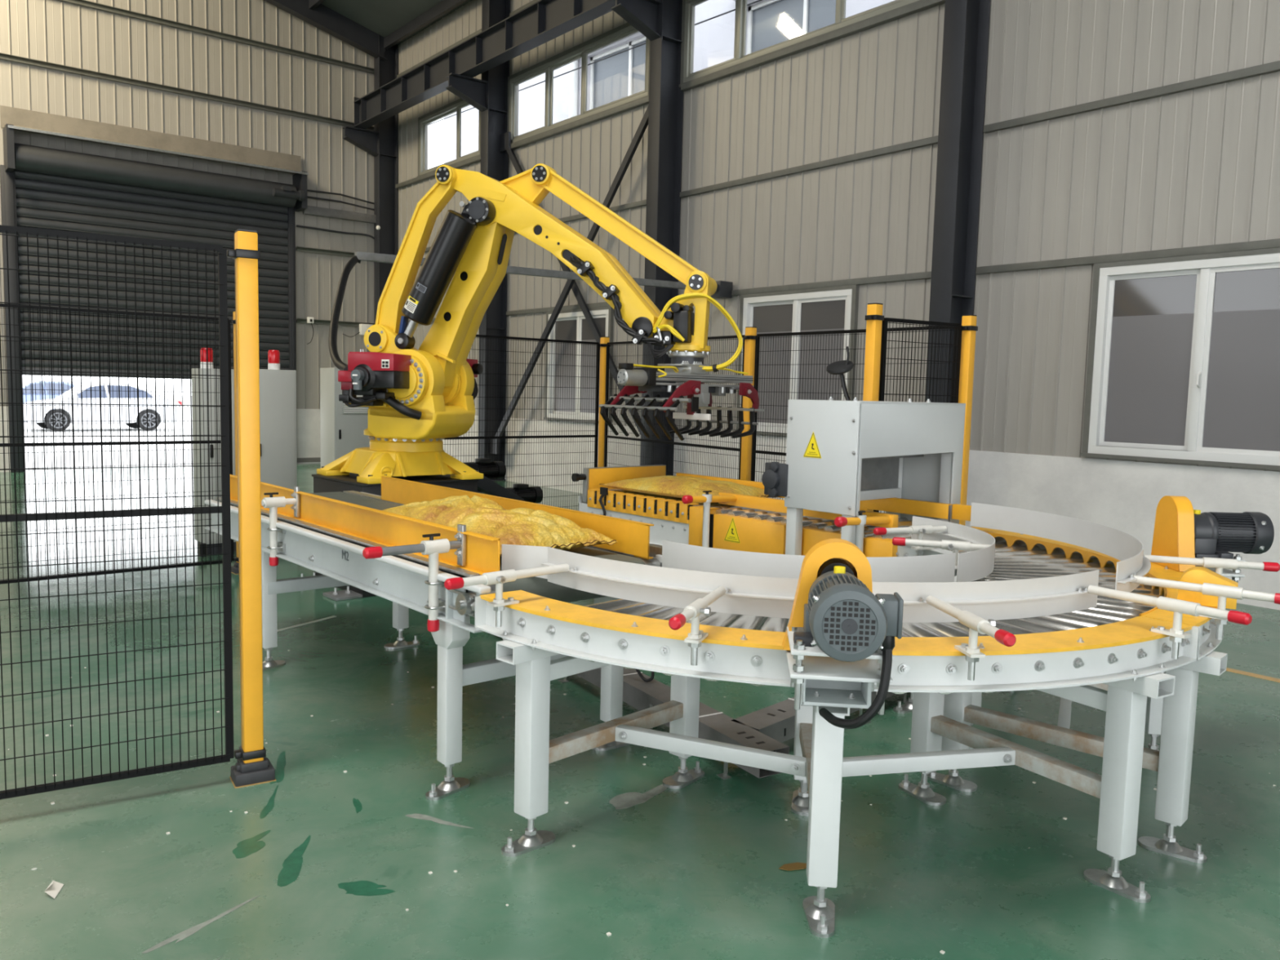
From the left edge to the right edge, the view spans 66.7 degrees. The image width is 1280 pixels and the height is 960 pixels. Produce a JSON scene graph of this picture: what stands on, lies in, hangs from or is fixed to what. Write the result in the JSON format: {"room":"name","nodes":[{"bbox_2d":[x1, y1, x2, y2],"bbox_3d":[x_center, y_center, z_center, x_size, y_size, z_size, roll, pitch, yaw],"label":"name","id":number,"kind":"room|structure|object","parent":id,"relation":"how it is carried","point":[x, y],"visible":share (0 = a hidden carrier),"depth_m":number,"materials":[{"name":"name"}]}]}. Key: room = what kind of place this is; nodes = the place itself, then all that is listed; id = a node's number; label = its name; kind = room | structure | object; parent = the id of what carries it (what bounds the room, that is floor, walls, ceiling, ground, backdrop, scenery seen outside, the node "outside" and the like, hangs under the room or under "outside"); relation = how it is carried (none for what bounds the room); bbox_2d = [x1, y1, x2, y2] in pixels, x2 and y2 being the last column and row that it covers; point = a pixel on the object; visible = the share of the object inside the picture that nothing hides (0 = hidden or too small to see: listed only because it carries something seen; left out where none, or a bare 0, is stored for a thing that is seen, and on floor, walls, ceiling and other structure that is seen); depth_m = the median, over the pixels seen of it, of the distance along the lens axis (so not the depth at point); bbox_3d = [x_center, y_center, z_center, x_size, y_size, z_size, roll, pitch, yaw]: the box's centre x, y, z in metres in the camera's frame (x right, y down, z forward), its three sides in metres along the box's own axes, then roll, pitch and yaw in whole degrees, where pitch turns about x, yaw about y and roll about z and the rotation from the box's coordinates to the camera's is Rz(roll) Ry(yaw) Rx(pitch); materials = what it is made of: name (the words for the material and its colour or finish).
{"room":"workspace","nodes":[
{"label":"workspace","id":0,"kind":"room"},
{"bbox_2d":[0,0,376,471],"bbox_3d":[-12.392,-5.485,14.209,18.960,10.941,0.300,-3,7,-39],"label":"wall","id":1,"kind":"structure","parent":0,"point":[250,73],"depth_m":17.94,"materials":[{"name":"beige metal"}]},
{"bbox_2d":[0,105,308,472],"bbox_3d":[-8.379,-3.166,17.328,4.900,5.950,0.620,-3,7,-39],"label":"door","id":2,"kind":"structure","parent":1,"relation":"in","point":[43,188],"depth_m":17.07,"materials":[{"name":"metal"}]},
{"bbox_2d":[0,105,301,173],"bbox_3d":[-8.452,-5.975,17.273,4.870,0.350,0.030,-3,7,-39],"label":"hood","id":3,"kind":"object","parent":2,"relation":"attached to","point":[16,117],"depth_m":17.05,"materials":[{"name":"metal"}]},
{"bbox_2d":[306,316,313,344],"bbox_3d":[-6.476,-2.929,19.120,0.134,0.535,0.072,-3,7,-41],"label":"wall socket","id":4,"kind":"object","parent":1,"relation":"attached to","point":[309,320],"visible":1,"depth_m":19.09,"materials":[{"name":"white plastic"}]},
{"bbox_2d":[302,205,376,223],"bbox_3d":[-5.896,-5.262,19.327,1.570,0.160,0.110,-3,7,-39],"label":"cable tray","id":5,"kind":"object","parent":1,"relation":"on","point":[324,213],"depth_m":19.28,"materials":[{"name":"grey metal"}]},
{"bbox_2d":[342,324,372,337],"bbox_3d":[-5.629,-2.899,19.767,0.817,0.532,0.128,-3,7,-41],"label":"junction box","id":6,"kind":"object","parent":1,"relation":"attached to","point":[362,327],"visible":0.56,"depth_m":19.71,"materials":[{"name":"white plastic"}]},
{"bbox_2d":[263,0,472,62],"bbox_3d":[-4.490,-8.339,3.517,20.947,2.872,27.208,-3,7,-41],"label":"ceiling","id":7,"kind":"structure","parent":0,"point":[358,24],"depth_m":18.49,"materials":[{"name":"grey metal"}]},
{"bbox_2d":[0,463,1279,959],"bbox_3d":[-4.743,1.170,4.173,21.051,0.124,27.311,-3,7,-41],"label":"floor","id":8,"kind":"structure","parent":0,"point":[324,861],"depth_m":3.62,"materials":[{"name":"paint"}]},
{"bbox_2d":[44,880,63,898],"bbox_3d":[-1.830,1.269,3.038,0.036,0.027,0.105,0,5,-14],"label":"paper scrap","id":9,"kind":"object","parent":8,"relation":"on","point":[53,889],"visible":1,"depth_m":3.04,"materials":[{"name":"beige paper"}]},
{"bbox_2d":[191,347,235,557],"bbox_3d":[-3.923,-0.271,9.082,0.495,1.900,0.410,-3,7,-41],"label":"tall cabinet","id":10,"kind":"object","parent":8,"relation":"on","point":[202,351],"visible":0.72,"depth_m":8.94,"materials":[{"name":"grey metal"}]},
{"bbox_2d":[230,311,239,574],"bbox_3d":[-3.325,-0.306,8.102,0.156,2.176,0.126,-3,7,-41],"label":"fence post","id":11,"kind":"object","parent":8,"relation":"on","point":[234,569],"visible":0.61,"depth_m":8.06,"materials":[{"name":"yellow metal"}]},
{"bbox_2d":[0,303,234,584],"bbox_3d":[-4.270,-0.269,7.285,2.358,2.019,0.032,-3,7,-41],"label":"mesh fence","id":12,"kind":"object","parent":11,"relation":"attached to","point":[96,443],"visible":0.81,"depth_m":7.47,"materials":[{"name":"black metal"}]},
{"bbox_2d":[226,228,275,788],"bbox_3d":[-1.540,0.127,3.837,0.156,2.176,0.126,-2,6,-32],"label":"fence post","id":13,"kind":"object","parent":8,"relation":"on","point":[252,766],"visible":1,"depth_m":3.81,"materials":[{"name":"yellow metal"}]},
{"bbox_2d":[0,225,234,799],"bbox_3d":[-2.363,0.139,3.329,1.792,2.019,0.032,-2,6,-31],"label":"mesh fence","id":14,"kind":"object","parent":13,"relation":"attached to","point":[224,508],"visible":1,"depth_m":3.61,"materials":[{"name":"black metal"}]},
{"bbox_2d":[259,349,297,517],"bbox_3d":[-3.583,-0.297,9.406,0.425,1.910,0.360,-3,7,-41],"label":"tall cabinet","id":15,"kind":"object","parent":8,"relation":"on","point":[277,387],"visible":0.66,"depth_m":9.29,"materials":[{"name":"grey metal"}]},
{"bbox_2d":[320,366,370,467],"bbox_3d":[-3.791,-0.571,12.716,0.590,1.843,0.491,-3,7,-41],"label":"tall cabinet","id":16,"kind":"object","parent":8,"relation":"on","point":[343,426],"visible":0.38,"depth_m":12.48,"materials":[{"name":"grey metal"}]},
{"bbox_2d":[342,394,368,413],"bbox_3d":[-3.644,-1.037,12.485,0.350,0.380,0.029,-3,7,-41],"label":"vent hood","id":17,"kind":"object","parent":16,"relation":"attached to","point":[346,410],"depth_m":12.49,"materials":[{"name":"white plastic"}]},
{"bbox_2d":[342,34,397,324],"bbox_3d":[-5.434,-4.587,19.649,1.068,8.500,0.315,-3,7,-41],"label":"steel column","id":18,"kind":"structure","parent":8,"relation":"on","point":[381,143],"depth_m":19.69,"materials":[{"name":"black metal"}]},
{"bbox_2d":[353,0,615,130],"bbox_3d":[1.321,-6.263,10.642,0.240,0.600,21.965,-3,7,-39],"label":"beam","id":19,"kind":"structure","parent":18,"relation":"on","point":[543,21],"depth_m":15.33,"materials":[{"name":"black metal"}]},
{"bbox_2d":[295,472,479,600],"bbox_3d":[-2.016,0.412,7.822,1.210,0.860,1.130,-3,7,-41],"label":"pedestal","id":20,"kind":"object","parent":8,"relation":"on","point":[322,483],"visible":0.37,"depth_m":7.66,"materials":[{"name":"black metal"}]},
{"bbox_2d":[316,163,742,484],"bbox_3d":[-1.011,-1.161,7.239,3.418,2.428,1.387,4,6,29],"label":"robot","id":21,"kind":"object","parent":20,"relation":"on","point":[416,399],"visible":1,"depth_m":7.31,"materials":[{"name":"yellow metal"}]},
{"bbox_2d":[382,360,388,367],"bbox_3d":[-1.856,-0.843,7.090,0.052,0.044,0.002,3,6,20],"label":"print","id":22,"kind":"object","parent":21,"relation":"on","point":[384,363],"depth_m":7.09,"materials":[{"name":"white"}]},
{"bbox_2d":[599,360,764,440],"bbox_3d":[0.269,-0.581,7.039,1.261,0.550,0.880,-3,7,-41],"label":"gripper","id":23,"kind":"object","parent":21,"relation":"hanging from","point":[643,379],"visible":0.99,"depth_m":6.94,"materials":[{"name":"metal"}]},
{"bbox_2d":[204,474,662,800],"bbox_3d":[-1.321,0.588,4.954,1.331,1.065,3.150,-3,7,-41],"label":"conveyor","id":24,"kind":"object","parent":8,"relation":"on","point":[346,537],"visible":0.73,"depth_m":4.27,"materials":[{"name":"silver metal"}]},
{"bbox_2d":[382,494,617,555],"bbox_3d":[-0.740,0.190,4.462,0.602,0.188,1.260,-3,7,-43],"label":"sack","id":25,"kind":"object","parent":24,"relation":"on","point":[484,516],"visible":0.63,"depth_m":4.18,"materials":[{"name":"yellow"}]},
{"bbox_2d":[445,0,510,480],"bbox_3d":[-2.726,-4.214,16.277,1.068,8.500,0.315,-3,7,-41],"label":"steel column","id":26,"kind":"structure","parent":8,"relation":"on","point":[489,95],"depth_m":16.41,"materials":[{"name":"black metal"}]},
{"bbox_2d":[499,131,640,435],"bbox_3d":[-1.019,-3.019,14.924,0.096,5.230,4.420,-3,7,-38],"label":"brace","id":27,"kind":"object","parent":26,"relation":"attached to","point":[505,138],"visible":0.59,"depth_m":14.78,"materials":[{"name":"black metal"}]},
{"bbox_2d":[463,457,542,503],"bbox_3d":[-1.458,0.250,9.370,1.125,0.929,0.345,-3,7,-41],"label":"motor","id":28,"kind":"object","parent":8,"relation":"on","point":[495,469],"visible":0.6,"depth_m":9.38,"materials":[{"name":"black paint"}]},
{"bbox_2d":[597,336,610,466],"bbox_3d":[-0.406,-0.467,10.647,0.156,2.176,0.126,-3,7,-41],"label":"fence post","id":29,"kind":"object","parent":8,"relation":"on","point":[604,340],"visible":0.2,"depth_m":10.58,"materials":[{"name":"yellow metal"}]},
{"bbox_2d":[441,334,599,509],"bbox_3d":[-1.211,-0.438,9.950,1.978,2.019,0.032,-3,7,-41],"label":"mesh fence","id":30,"kind":"object","parent":29,"relation":"attached to","point":[484,336],"visible":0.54,"depth_m":10.08,"materials":[{"name":"black metal"}]},
{"bbox_2d":[604,334,745,479],"bbox_3d":[0.268,-0.369,9.589,0.032,2.019,2.360,-2,6,-33],"label":"mesh fence","id":31,"kind":"object","parent":29,"relation":"attached to","point":[608,348],"visible":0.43,"depth_m":9.64,"materials":[{"name":"black metal"}]},
{"bbox_2d":[611,0,683,475],"bbox_3d":[0.068,-3.828,12.797,1.068,8.500,0.315,-3,7,-41],"label":"steel column","id":32,"kind":"structure","parent":8,"relation":"on","point":[660,21],"depth_m":12.93,"materials":[{"name":"black metal"}]},
{"bbox_2d":[488,105,648,453],"bbox_3d":[-1.100,-2.906,14.822,0.098,5.280,4.382,-3,7,-40],"label":"brace","id":33,"kind":"object","parent":32,"relation":"attached to","point":[493,448],"visible":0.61,"depth_m":14.85,"materials":[{"name":"black metal"}]},
{"bbox_2d":[45,649,1275,954],"bbox_3d":[-0.282,1.196,4.401,5.588,0.005,5.163,-3,7,-41],"label":"crumbs","id":34,"kind":"object","parent":8,"relation":"on","point":[608,934],"visible":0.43,"depth_m":3.75,"materials":[{"name":"beige paper"}]},
{"bbox_2d":[558,667,789,779],"bbox_3d":[-0.210,1.042,5.189,0.230,0.171,2.921,-2,6,-31],"label":"cable tray","id":35,"kind":"object","parent":8,"relation":"on","point":[714,725],"visible":0.39,"depth_m":4.28,"materials":[{"name":"grey metal"}]},
{"bbox_2d":[635,668,654,681],"bbox_3d":[-0.039,0.776,4.840,0.250,0.432,0.047,4,6,23],"label":"cable","id":36,"kind":"object","parent":35,"relation":"on","point":[638,672],"visible":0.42,"depth_m":4.81,"materials":[{"name":"black plastic"}]},
{"bbox_2d":[740,326,756,480],"bbox_3d":[0.936,-0.241,8.529,0.156,2.176,0.126,-3,7,-41],"label":"fence post","id":37,"kind":"object","parent":8,"relation":"on","point":[749,338],"visible":0.27,"depth_m":8.46,"materials":[{"name":"yellow metal"}]},
{"bbox_2d":[751,325,956,512],"bbox_3d":[1.591,-0.162,7.672,0.032,2.019,2.012,-3,7,-37],"label":"mesh fence","id":38,"kind":"object","parent":37,"relation":"attached to","point":[754,451],"visible":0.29,"depth_m":7.97,"materials":[{"name":"black metal"}]},
{"bbox_2d":[571,464,971,556],"bbox_3d":[0.675,0.534,6.189,1.106,1.045,2.760,-3,7,-41],"label":"conveyor","id":39,"kind":"object","parent":8,"relation":"on","point":[744,522],"visible":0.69,"depth_m":5.91,"materials":[{"name":"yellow metal"}]},
{"bbox_2d":[600,475,776,502],"bbox_3d":[0.340,0.046,6.706,0.642,0.122,1.180,-3,7,-43],"label":"sack","id":40,"kind":"object","parent":39,"relation":"on","point":[677,486],"visible":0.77,"depth_m":6.50,"materials":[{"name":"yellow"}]},
{"bbox_2d":[724,518,739,542],"bbox_3d":[0.553,0.298,5.818,0.001,0.141,0.126,-3,7,-41],"label":"print","id":41,"kind":"object","parent":39,"relation":"attached to","point":[731,525],"depth_m":5.82,"materials":[{"name":"yellow"}]},
{"bbox_2d":[778,862,806,870],"bbox_3d":[0.527,1.315,3.313,0.120,0.002,0.044,0,5,-17],"label":"fallen leaf","id":42,"kind":"object","parent":8,"relation":"on","point":[797,865],"visible":0.88,"depth_m":3.31,"materials":[{"name":"brown plant"}]},
{"bbox_2d":[733,691,908,742],"bbox_3d":[1.106,1.098,4.927,0.230,0.171,1.910,6,7,43],"label":"cable tray","id":43,"kind":"object","parent":8,"relation":"on","point":[776,721],"visible":0.27,"depth_m":4.34,"materials":[{"name":"grey metal"}]},
{"bbox_2d":[444,540,1252,937],"bbox_3d":[0.617,0.808,3.394,2.513,1.004,1.423,2,5,4],"label":"conveyor","id":44,"kind":"object","parent":8,"relation":"on","point":[700,614],"visible":0.87,"depth_m":3.25,"materials":[{"name":"metal"}]},
{"bbox_2d":[782,537,903,728],"bbox_3d":[0.550,0.435,2.670,0.286,0.490,0.444,2,5,4],"label":"motor","id":45,"kind":"object","parent":44,"relation":"attached to","point":[838,642],"visible":1,"depth_m":2.62,"materials":[{"name":"metal"}]},
{"bbox_2d":[761,396,965,631],"bbox_3d":[1.264,0.327,5.577,1.050,1.595,0.615,-3,7,-41],"label":"machine housing","id":46,"kind":"object","parent":8,"relation":"on","point":[840,454],"visible":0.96,"depth_m":5.29,"materials":[{"name":"grey metal"}]},
{"bbox_2d":[804,433,820,457],"bbox_3d":[0.923,-0.188,5.201,0.001,0.130,0.116,-3,7,-41],"label":"print","id":47,"kind":"object","parent":46,"relation":"attached to","point":[811,441],"depth_m":5.20,"materials":[{"name":"yellow"}]},
{"bbox_2d":[826,346,853,400],"bbox_3d":[1.164,-0.618,5.672,0.146,0.317,0.161,-3,7,-41],"label":"disc","id":48,"kind":"object","parent":46,"relation":"on","point":[839,367],"visible":1,"depth_m":5.63,"materials":[{"name":"black plastic"}]},
{"bbox_2d":[859,302,884,511],"bbox_3d":[1.483,-0.039,6.345,0.156,2.196,0.126,-3,7,-41],"label":"fence post","id":49,"kind":"object","parent":8,"relation":"on","point":[874,317],"visible":0.31,"depth_m":6.25,"materials":[{"name":"yellow metal"}]},
{"bbox_2d":[924,0,991,403],"bbox_3d":[2.887,-3.439,9.285,1.068,8.500,0.315,-3,7,-41],"label":"steel column","id":50,"kind":"structure","parent":8,"relation":"on","point":[966,22],"depth_m":9.51,"materials":[{"name":"black metal"}]},
{"bbox_2d":[958,314,977,525],"bbox_3d":[2.244,-0.052,6.802,0.156,2.176,0.126,-3,7,-41],"label":"fence post","id":51,"kind":"object","parent":8,"relation":"on","point":[970,328],"visible":0.3,"depth_m":6.72,"materials":[{"name":"yellow metal"}]},
{"bbox_2d":[873,317,962,512],"bbox_3d":[1.865,-0.055,6.573,0.730,2.019,0.032,-2,6,-31],"label":"mesh fence","id":52,"kind":"object","parent":51,"relation":"attached to","point":[884,326],"visible":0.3,"depth_m":6.48,"materials":[{"name":"black metal"}]},
{"bbox_2d":[873,502,1279,863],"bbox_3d":[1.806,0.727,4.461,1.354,1.030,2.464,0,5,-12],"label":"conveyor","id":53,"kind":"object","parent":8,"relation":"on","point":[1025,544],"visible":0.57,"depth_m":3.98,"materials":[{"name":"metal"}]},
{"bbox_2d":[1177,566,1238,609],"bbox_3d":[2.113,0.398,3.623,0.190,0.132,0.104,5,6,32],"label":"chain cover","id":54,"kind":"object","parent":53,"relation":"on","point":[1197,575],"visible":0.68,"depth_m":3.60,"materials":[{"name":"metal"}]},
{"bbox_2d":[1151,495,1274,582],"bbox_3d":[2.618,0.301,4.453,0.445,0.448,0.286,1,5,0],"label":"motor","id":55,"kind":"object","parent":53,"relation":"attached to","point":[1180,530],"visible":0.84,"depth_m":4.37,"materials":[{"name":"metal"}]},
{"bbox_2d":[395,0,1279,609],"bbox_3d":[3.076,-3.497,9.966,0.230,8.500,26.250,-3,7,-39],"label":"wall","id":56,"kind":"structure","parent":0,"point":[1115,131],"depth_m":9.58,"materials":[{"name":"beige metal"}]},
{"bbox_2d":[417,98,480,177],"bbox_3d":[-3.509,-6.348,17.989,0.125,1.150,2.490,-3,7,-39],"label":"window","id":57,"kind":"structure","parent":56,"relation":"in","point":[456,106],"depth_m":18.10,"materials":[{"name":"silver metal"}]},
{"bbox_2d":[328,251,733,370],"bbox_3d":[-1.126,-1.700,10.257,1.478,1.333,6.126,5,6,33],"label":"cable","id":58,"kind":"object","parent":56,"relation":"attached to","point":[724,288],"visible":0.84,"depth_m":9.32,"materials":[{"name":"black rubber"}]},
{"bbox_2d":[506,22,649,144],"bbox_3d":[-1.001,-6.002,14.866,0.125,1.150,3.810,-3,7,-39],"label":"window","id":59,"kind":"structure","parent":56,"relation":"in","point":[581,51],"depth_m":14.91,"materials":[{"name":"silver metal"}]},
{"bbox_2d":[543,306,613,422],"bbox_3d":[-0.954,-1.775,15.063,0.125,1.740,1.730,-3,7,-39],"label":"window","id":60,"kind":"structure","parent":56,"relation":"in","point":[571,324],"depth_m":15.18,"materials":[{"name":"white"}]},
{"bbox_2d":[736,284,859,435],"bbox_3d":[1.838,-1.390,11.587,0.125,1.740,1.820,-3,7,-39],"label":"window","id":61,"kind":"structure","parent":56,"relation":"in","point":[831,308],"depth_m":11.51,"materials":[{"name":"white"}]},
{"bbox_2d":[679,0,922,87],"bbox_3d":[1.881,-5.614,11.276,0.125,1.170,4.170,-3,7,-39],"label":"window","id":62,"kind":"structure","parent":56,"relation":"in","point":[688,6],"depth_m":12.05,"materials":[{"name":"silver metal"}]},
{"bbox_2d":[1080,247,1279,470],"bbox_3d":[4.638,-1.002,8.079,0.149,1.740,1.850,-3,7,-39],"label":"window","id":63,"kind":"structure","parent":56,"relation":"in","point":[1184,358],"depth_m":8.16,"materials":[{"name":"white"}]},
{"label":"outside","id":64,"kind":"structure","parent":0,"visible":0},
{"bbox_2d":[427,0,762,125],"bbox_3d":[2.272,-7.337,14.407,0.023,0.123,28.000,-3,7,-41],"label":"overhead wire","id":65,"kind":"object","parent":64,"point":[755,2],"visible":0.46,"depth_m":17.74,"materials":[{"name":"black"}]},
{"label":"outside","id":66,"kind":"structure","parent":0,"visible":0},
{"bbox_2d":[23,395,193,471],"bbox_3d":[-22.475,-1.412,28.042,125.358,0.110,152.399,-3,7,-41],"label":"ground","id":67,"kind":"structure","parent":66,"point":[77,427],"depth_m":23.01,"materials":[{"name":"concrete"}]},
{"bbox_2d":[22,381,87,409],"bbox_3d":[-21.386,-2.867,35.460,4.414,1.468,1.888,1,5,-6],"label":"car","id":68,"kind":"object","parent":67,"relation":"on","point":[46,386],"visible":0.02,"depth_m":34.71,"materials":[{"name":"white metal"}]},
{"bbox_2d":[23,382,182,431],"bbox_3d":[-16.934,-2.307,30.504,4.414,1.468,1.888,-3,7,-41],"label":"car","id":69,"kind":"object","parent":67,"relation":"on","point":[86,397],"visible":0.59,"depth_m":29.89,"materials":[{"name":"white"}]},
{"bbox_2d":[443,0,895,164],"bbox_3d":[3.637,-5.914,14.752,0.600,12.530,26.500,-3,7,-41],"label":"windows","id":70,"kind":"structure","parent":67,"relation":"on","point":[770,23],"depth_m":19.12,"materials":[{"name":"white"}]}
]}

